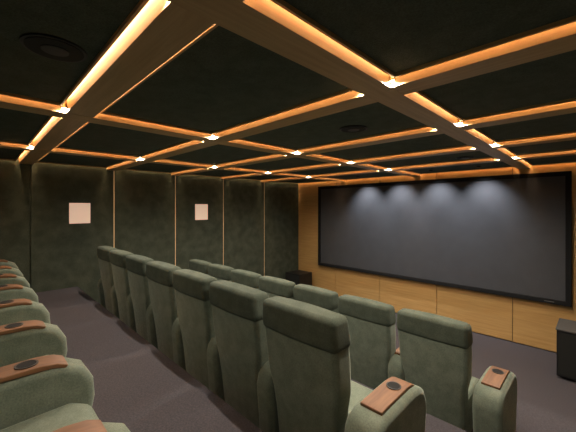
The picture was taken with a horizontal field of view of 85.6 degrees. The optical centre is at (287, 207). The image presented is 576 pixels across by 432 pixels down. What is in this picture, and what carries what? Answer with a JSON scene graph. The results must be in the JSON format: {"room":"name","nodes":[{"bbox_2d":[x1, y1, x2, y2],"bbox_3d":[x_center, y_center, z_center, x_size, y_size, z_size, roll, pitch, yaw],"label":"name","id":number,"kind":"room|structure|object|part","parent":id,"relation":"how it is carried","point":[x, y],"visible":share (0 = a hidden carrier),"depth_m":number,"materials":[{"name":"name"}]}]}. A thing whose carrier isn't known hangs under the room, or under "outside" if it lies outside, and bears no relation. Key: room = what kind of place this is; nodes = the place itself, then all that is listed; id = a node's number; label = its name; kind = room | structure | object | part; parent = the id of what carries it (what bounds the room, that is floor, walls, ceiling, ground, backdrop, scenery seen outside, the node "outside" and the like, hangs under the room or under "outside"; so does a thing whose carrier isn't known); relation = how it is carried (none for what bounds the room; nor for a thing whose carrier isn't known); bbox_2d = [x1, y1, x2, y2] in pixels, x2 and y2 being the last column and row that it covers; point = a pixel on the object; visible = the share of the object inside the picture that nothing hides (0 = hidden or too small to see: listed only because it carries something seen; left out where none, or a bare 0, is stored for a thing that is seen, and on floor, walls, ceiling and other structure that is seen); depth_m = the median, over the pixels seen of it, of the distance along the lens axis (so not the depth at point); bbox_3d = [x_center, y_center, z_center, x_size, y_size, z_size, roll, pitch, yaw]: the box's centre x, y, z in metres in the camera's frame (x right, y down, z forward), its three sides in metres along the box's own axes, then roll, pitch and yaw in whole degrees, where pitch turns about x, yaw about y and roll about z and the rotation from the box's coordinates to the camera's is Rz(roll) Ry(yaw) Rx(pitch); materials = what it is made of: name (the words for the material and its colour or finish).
{"room":"home movie theater","nodes":[
{"label":"home movie theater","id":0,"kind":"room"},
{"bbox_2d":[0,158,297,302],"bbox_3d":[-2.489,0.680,6.060,7.950,3.160,0.150,0,0,-45],"label":"wall","id":1,"kind":"structure","parent":0,"point":[132,211],"depth_m":5.65,"materials":[{"name":"green fabric"}]},
{"bbox_3d":[-4.511,0.740,3.953,0.030,3.040,1.890,0,0,45],"label":"fabric panel","id":2,"kind":"part","parent":1,"relation":"part of","materials":[{"name":"green fabric"}]},
{"bbox_3d":[-3.437,0.740,5.027,0.030,3.040,1.110,0,0,45],"label":"fabric panel","id":3,"kind":"part","parent":1,"relation":"part of","materials":[{"name":"green fabric"}]},
{"bbox_2d":[69,203,89,223],"bbox_3d":[-3.376,0.085,5.045,0.030,0.330,0.290,0,0,45],"label":"wall light","id":4,"kind":"object","parent":1,"relation":"attached to","point":[78,212],"depth_m":5.03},
{"bbox_3d":[-2.645,0.740,5.819,0.030,3.040,1.090,0,0,45],"label":"fabric panel","id":5,"kind":"part","parent":1,"relation":"part of","materials":[{"name":"green fabric"}]},
{"bbox_2d":[175,176,175,265],"bbox_3d":[-2.254,0.780,6.214,0.020,2.960,0.012,0,0,45],"label":"trim","id":6,"kind":"structure","parent":1,"relation":"attached to","point":[175,176],"depth_m":6.21,"materials":[{"name":"brown"}]},
{"bbox_3d":[-1.856,0.740,6.608,0.030,3.040,1.100,0,0,45],"label":"fabric panel","id":7,"kind":"part","parent":1,"relation":"part of","materials":[{"name":"green fabric"}]},
{"bbox_2d":[195,204,207,219],"bbox_3d":[-1.835,0.085,6.587,0.030,0.330,0.290,0,0,45],"label":"wall light","id":8,"kind":"object","parent":1,"relation":"attached to","point":[201,210],"depth_m":6.57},
{"bbox_2d":[223,179,223,264],"bbox_3d":[-1.462,0.780,7.006,0.020,2.960,0.012,0,0,45],"label":"trim","id":9,"kind":"structure","parent":1,"relation":"attached to","point":[223,179],"depth_m":7.00,"materials":[{"name":"brown"}]},
{"bbox_3d":[-1.032,0.740,7.432,0.030,3.040,1.190,0,0,45],"label":"fabric panel","id":10,"kind":"part","parent":1,"relation":"part of","materials":[{"name":"green fabric"}]},
{"bbox_3d":[-0.156,0.740,8.309,0.030,3.040,1.250,0,0,45],"label":"fabric panel","id":11,"kind":"part","parent":1,"relation":"part of","materials":[{"name":"green fabric"}]},
{"bbox_2d":[0,0,575,183],"bbox_3d":[0.043,-0.723,3.508,7.719,0.156,7.040,0,0,-45],"label":"ceiling","id":12,"kind":"structure","parent":0,"point":[271,80],"depth_m":1.76,"materials":[{"name":"black paint"}]},
{"bbox_2d":[19,33,86,62],"bbox_3d":[-1.011,-0.688,1.351,0.236,0.014,0.236,0,0,45],"label":"ceiling speaker","id":13,"kind":"object","parent":12,"relation":"in","point":[45,45],"depth_m":1.33},
{"bbox_2d":[62,101,66,108],"bbox_3d":[-1.506,-0.695,2.092,0.028,0.052,0.028,0,0,45],"label":"recessed light","id":14,"kind":"object","parent":12,"relation":"in","point":[64,106],"visible":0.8,"depth_m":2.09,"materials":[{"name":"gold metal"}]},
{"bbox_2d":[340,125,366,132],"bbox_3d":[0.573,-0.688,2.722,0.236,0.014,0.236,0,0,45],"label":"ceiling speaker","id":15,"kind":"object","parent":12,"relation":"in","point":[351,128],"depth_m":2.69},
{"bbox_2d":[389,76,394,82],"bbox_3d":[0.551,-0.695,1.646,0.028,0.052,0.028,0,0,45],"label":"recessed light","id":16,"kind":"object","parent":12,"relation":"in","point":[391,79],"visible":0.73,"depth_m":1.64,"materials":[{"name":"gold metal"}]},
{"bbox_2d":[456,156,474,158],"bbox_3d":[2.440,-0.688,4.278,0.236,0.014,0.236,0,0,45],"label":"ceiling speaker","id":17,"kind":"object","parent":12,"relation":"in","point":[463,157],"depth_m":4.21},
{"bbox_2d":[36,286,575,431],"bbox_3d":[0.053,1.840,3.518,7.300,1.140,7.950,0,0,45],"label":"floor","id":18,"kind":"structure","parent":0,"point":[137,386],"depth_m":2.73,"materials":[{"name":"carpet"}]},
{"bbox_2d":[0,259,17,268],"bbox_3d":[-3.669,0.749,3.756,0.673,1.042,0.668,0,0,45],"label":"seat","id":19,"kind":"object","parent":18,"relation":"on","point":[3,262],"visible":0.23,"depth_m":4.06,"materials":[{"name":"fabric"}]},
{"bbox_2d":[0,266,22,276],"bbox_3d":[-3.224,0.749,3.311,0.673,1.042,0.668,0,0,45],"label":"seat","id":20,"kind":"object","parent":18,"relation":"on","point":[3,269],"visible":0.23,"depth_m":3.60,"materials":[{"name":"fabric"}]},
{"bbox_2d":[0,274,29,287],"bbox_3d":[-2.778,0.749,2.865,0.673,1.042,0.668,0,0,45],"label":"seat","id":21,"kind":"object","parent":18,"relation":"on","point":[5,279],"visible":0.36,"depth_m":3.15,"materials":[{"name":"fabric"}]},
{"bbox_2d":[0,284,38,302],"bbox_3d":[-2.333,0.749,2.420,0.673,1.042,0.668,0,0,45],"label":"seat","id":22,"kind":"object","parent":18,"relation":"on","point":[8,291],"visible":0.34,"depth_m":2.69,"materials":[{"name":"fabric"}]},
{"bbox_2d":[0,299,49,325],"bbox_3d":[-1.887,0.749,1.974,0.673,1.042,0.668,0,0,45],"label":"seat","id":23,"kind":"object","parent":18,"relation":"on","point":[13,310],"visible":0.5,"depth_m":2.24,"materials":[{"name":"fabric"}]},
{"bbox_2d":[0,300,13,303],"bbox_3d":[-2.012,0.672,2.224,0.082,0.006,0.082,0,0,45],"label":"cup holder","id":24,"kind":"object","parent":23,"relation":"on","point":[6,301],"depth_m":2.21,"materials":[{"name":"black plastic"}]},
{"bbox_2d":[0,320,66,366],"bbox_3d":[-1.442,0.749,1.529,0.673,1.042,0.668,0,0,45],"label":"seat","id":25,"kind":"object","parent":18,"relation":"on","point":[23,340],"visible":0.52,"depth_m":1.78,"materials":[{"name":"fabric"}]},
{"bbox_2d":[4,322,22,327],"bbox_3d":[-1.566,0.672,1.778,0.082,0.006,0.082,0,0,45],"label":"cup holder","id":26,"kind":"object","parent":25,"relation":"on","point":[18,324],"depth_m":1.77,"materials":[{"name":"black plastic"}]},
{"bbox_2d":[0,354,98,431],"bbox_3d":[-0.996,0.749,1.083,0.673,1.042,0.668,0,0,45],"label":"seat","id":27,"kind":"object","parent":18,"relation":"on","point":[49,393],"visible":0.93,"depth_m":1.30,"materials":[{"name":"fabric"}]},
{"bbox_2d":[14,359,38,369],"bbox_3d":[-1.121,0.672,1.333,0.082,0.006,0.082,0,0,45],"label":"cup holder","id":28,"kind":"object","parent":27,"relation":"on","point":[28,364],"depth_m":1.33,"materials":[{"name":"black plastic"}]},
{"bbox_2d":[0,403,98,431],"bbox_3d":[-0.895,0.934,1.113,0.470,0.168,0.448,0,0,45],"label":"cushion","id":29,"kind":"object","parent":27,"relation":"on","point":[49,417],"depth_m":1.26,"materials":[{"name":"fabric"}]},
{"bbox_2d":[52,419,129,431],"bbox_3d":[-0.477,0.749,0.565,0.881,1.042,0.668,0,0,45],"label":"seat","id":30,"kind":"object","parent":18,"relation":"on","point":[97,425],"visible":1,"depth_m":0.98,"materials":[{"name":"fabric"}]},
{"bbox_3d":[-0.719,0.955,0.844,0.144,0.530,0.616,0,0,45],"label":"arm","id":31,"kind":"part","parent":30,"relation":"part of","materials":[{"name":"fabric"}]},
{"bbox_2d":[97,246,117,312],"bbox_3d":[-2.456,1.079,4.679,0.673,1.042,0.668,0,0,45],"label":"seat","id":32,"kind":"object","parent":18,"relation":"on","point":[105,283],"visible":0.37,"depth_m":4.41,"materials":[{"name":"fabric"}]},
{"bbox_3d":[-2.625,1.285,4.885,0.144,0.530,0.616,0,0,45],"label":"arm","id":33,"kind":"part","parent":32,"relation":"part of","materials":[{"name":"fabric"}]},
{"bbox_2d":[110,250,133,325],"bbox_3d":[-2.011,1.079,4.234,0.673,1.042,0.668,0,0,45],"label":"seat","id":34,"kind":"object","parent":18,"relation":"on","point":[120,290],"visible":0.31,"depth_m":3.96,"materials":[{"name":"fabric"}]},
{"bbox_3d":[-2.179,1.285,4.439,0.144,0.530,0.616,0,0,45],"label":"arm","id":35,"kind":"part","parent":34,"relation":"part of","materials":[{"name":"fabric"}]},
{"bbox_2d":[126,255,154,340],"bbox_3d":[-1.565,1.079,3.788,0.673,1.042,0.668,0,0,45],"label":"seat","id":36,"kind":"object","parent":18,"relation":"on","point":[138,301],"visible":0.43,"depth_m":3.52,"materials":[{"name":"fabric"}]},
{"bbox_3d":[-1.734,1.285,3.994,0.144,0.530,0.616,0,0,45],"label":"arm","id":37,"kind":"part","parent":36,"relation":"part of","materials":[{"name":"fabric"}]},
{"bbox_2d":[146,261,180,360],"bbox_3d":[-1.120,1.079,3.343,0.673,1.042,0.668,0,0,45],"label":"seat","id":38,"kind":"object","parent":18,"relation":"on","point":[161,314],"visible":0.41,"depth_m":3.07,"materials":[{"name":"fabric"}]},
{"bbox_3d":[-1.288,1.285,3.548,0.144,0.530,0.616,0,0,45],"label":"arm","id":39,"kind":"part","parent":38,"relation":"part of","materials":[{"name":"fabric"}]},
{"bbox_2d":[172,269,216,388],"bbox_3d":[-0.674,1.079,2.897,0.673,1.042,0.668,0,0,45],"label":"seat","id":40,"kind":"object","parent":18,"relation":"on","point":[193,330],"visible":0.52,"depth_m":2.62,"materials":[{"name":"fabric"}]},
{"bbox_3d":[-0.843,1.285,3.103,0.144,0.530,0.616,0,0,45],"label":"arm","id":41,"kind":"part","parent":40,"relation":"part of","materials":[{"name":"fabric"}]},
{"bbox_2d":[189,259,211,274],"bbox_3d":[-1.343,1.409,5.460,0.673,1.042,0.668,0,0,45],"label":"seat","id":42,"kind":"object","parent":18,"relation":"on","point":[197,265],"visible":0.23,"depth_m":5.14,"materials":[{"name":"fabric"}]},
{"bbox_2d":[208,264,234,281],"bbox_3d":[-0.897,1.409,5.015,0.673,1.042,0.668,0,0,45],"label":"seat","id":43,"kind":"object","parent":18,"relation":"on","point":[220,272],"visible":0.23,"depth_m":4.69,"materials":[{"name":"fabric"}]},
{"bbox_2d":[207,280,268,428],"bbox_3d":[-0.229,1.079,2.452,0.673,1.042,0.668,0,0,45],"label":"seat","id":44,"kind":"object","parent":18,"relation":"on","point":[237,352],"visible":0.72,"depth_m":2.18,"materials":[{"name":"fabric"}]},
{"bbox_3d":[-0.397,1.285,2.657,0.144,0.530,0.616,0,0,45],"label":"arm","id":45,"kind":"part","parent":44,"relation":"part of","materials":[{"name":"fabric"}]},
{"bbox_2d":[231,269,261,289],"bbox_3d":[-0.452,1.409,4.570,0.673,1.042,0.668,0,0,45],"label":"seat","id":46,"kind":"object","parent":18,"relation":"on","point":[248,278],"visible":0.25,"depth_m":4.24,"materials":[{"name":"fabric"}]},
{"bbox_2d":[259,276,295,298],"bbox_3d":[-0.006,1.409,4.124,0.673,1.042,0.668,0,0,45],"label":"seat","id":47,"kind":"object","parent":18,"relation":"on","point":[273,286],"visible":0.3,"depth_m":3.81,"materials":[{"name":"fabric"}]},
{"bbox_2d":[286,270,311,285],"bbox_3d":[0.279,1.970,8.127,0.500,0.580,0.512,0,0,45],"label":"subwoofer","id":48,"kind":"object","parent":18,"relation":"on","point":[296,276],"visible":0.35,"depth_m":7.98,"materials":[{"name":"black plastic"}]},
{"bbox_2d":[286,274,298,284],"bbox_3d":[0.102,1.955,7.951,0.460,0.490,0.012,0,0,45],"label":"grille","id":49,"kind":"object","parent":48,"relation":"attached to","point":[294,278],"depth_m":7.90,"materials":[{"name":"black fabric"}]},
{"bbox_2d":[293,284,338,312],"bbox_3d":[0.439,1.409,3.679,0.673,1.042,0.668,0,0,45],"label":"seat","id":50,"kind":"object","parent":18,"relation":"on","point":[327,299],"visible":0.23,"depth_m":3.35,"materials":[{"name":"fabric"}]},
{"bbox_2d":[257,296,425,431],"bbox_3d":[0.290,1.079,1.933,0.881,1.042,0.668,0,0,45],"label":"seat","id":51,"kind":"object","parent":18,"relation":"on","point":[305,384],"visible":1,"depth_m":1.70,"materials":[{"name":"fabric"}]},
{"bbox_3d":[0.048,1.285,2.212,0.144,0.530,0.616,0,0,45],"label":"arm","id":52,"kind":"part","parent":51,"relation":"part of","materials":[{"name":"fabric"}]},
{"bbox_2d":[348,380,372,414],"bbox_3d":[0.317,1.264,2.036,0.470,0.168,0.448,0,0,45],"label":"cushion","id":53,"kind":"object","parent":51,"relation":"on","point":[358,392],"depth_m":1.98,"materials":[{"name":"fabric"}]},
{"bbox_3d":[0.551,1.285,1.708,0.194,0.530,0.616,0,0,45],"label":"arm","id":54,"kind":"part","parent":51,"relation":"part of","materials":[{"name":"fabric"}]},
{"bbox_2d":[386,381,400,389],"bbox_3d":[0.595,1.002,1.752,0.082,0.006,0.082,0,0,45],"label":"cup holder","id":55,"kind":"object","parent":51,"relation":"on","point":[390,385],"depth_m":1.75,"materials":[{"name":"black plastic"}]},
{"bbox_2d":[338,294,395,388],"bbox_3d":[0.885,1.409,3.233,0.673,1.042,0.668,0,0,45],"label":"seat","id":56,"kind":"object","parent":18,"relation":"on","point":[371,323],"visible":0.72,"depth_m":2.94,"materials":[{"name":"fabric"}]},
{"bbox_2d":[388,308,516,431],"bbox_3d":[1.404,1.409,2.714,0.881,1.042,0.668,0,0,45],"label":"seat","id":57,"kind":"object","parent":18,"relation":"on","point":[433,354],"visible":0.9,"depth_m":2.48,"materials":[{"name":"fabric"}]},
{"bbox_3d":[1.162,1.615,2.993,0.144,0.530,0.616,0,0,45],"label":"arm","id":58,"kind":"part","parent":57,"relation":"part of","materials":[{"name":"fabric"}]},
{"bbox_2d":[468,376,478,410],"bbox_3d":[1.431,1.594,2.817,0.470,0.168,0.448,0,0,45],"label":"cushion","id":59,"kind":"object","parent":57,"relation":"on","point":[474,381],"depth_m":2.60,"materials":[{"name":"fabric"}]},
{"bbox_3d":[1.665,1.615,2.490,0.194,0.530,0.616,0,0,45],"label":"arm","id":60,"kind":"part","parent":57,"relation":"part of","materials":[{"name":"fabric"}]},
{"bbox_2d":[492,369,503,373],"bbox_3d":[1.709,1.332,2.534,0.082,0.006,0.082,0,0,45],"label":"cup holder","id":61,"kind":"object","parent":57,"relation":"on","point":[494,371],"depth_m":2.53,"materials":[{"name":"black plastic"}]},
{"bbox_2d":[555,318,575,380],"bbox_3d":[3.953,1.930,4.137,0.560,0.660,0.560,0,0,45],"label":"subwoofer","id":62,"kind":"object","parent":18,"relation":"on","point":[566,329],"visible":1,"depth_m":4.07,"materials":[{"name":"black plastic"}]},
{"bbox_3d":[3.953,1.610,4.137,0.560,0.020,0.560,0,0,45],"label":"panel","id":63,"kind":"part","parent":62,"relation":"part of","materials":[{"name":"grey wood"}]},
{"bbox_3d":[3.759,1.925,3.943,0.500,0.550,0.008,0,0,45],"label":"door panel","id":64,"kind":"part","parent":62,"relation":"part of","materials":[{"name":"black"}]},
{"bbox_2d":[298,163,575,351],"bbox_3d":[2.786,0.740,6.244,7.030,3.000,0.029,0,0,45],"label":"panelling","id":65,"kind":"object","parent":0,"point":[528,322],"depth_m":5.93,"materials":[{"name":"brown wood"}]},
{"bbox_2d":[396,312,556,352],"bbox_3d":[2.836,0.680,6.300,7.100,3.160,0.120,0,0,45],"label":"baseboard","id":66,"kind":"structure","parent":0,"point":[396,312],"depth_m":5.25,"materials":[{"name":"brown wood"}]},
{"bbox_2d":[318,171,571,306],"bbox_3d":[2.540,0.465,6.415,4.900,2.045,0.077,0,0,45],"label":"projection screen","id":67,"kind":"object","parent":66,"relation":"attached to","point":[503,235],"visible":1,"depth_m":5.73,"materials":[{"name":"fabric"}]},
{"bbox_3d":[0.833,0.465,8.123,0.070,1.975,0.075,0,0,45],"label":"frame","id":68,"kind":"part","parent":67,"relation":"part of","materials":[{"name":"black fabric"}]},
{"bbox_3d":[2.540,-0.522,6.415,4.900,0.070,0.075,0,0,45],"label":"frame","id":69,"kind":"part","parent":67,"relation":"part of","materials":[{"name":"black fabric"}]},
{"bbox_3d":[2.540,1.452,6.415,4.900,0.070,0.075,0,0,45],"label":"frame","id":70,"kind":"part","parent":67,"relation":"part of","materials":[{"name":"black fabric"}]},
{"bbox_3d":[4.248,0.465,4.707,0.070,1.975,0.075,0,0,45],"label":"frame","id":71,"kind":"part","parent":67,"relation":"part of","materials":[{"name":"black fabric"}]}
]}

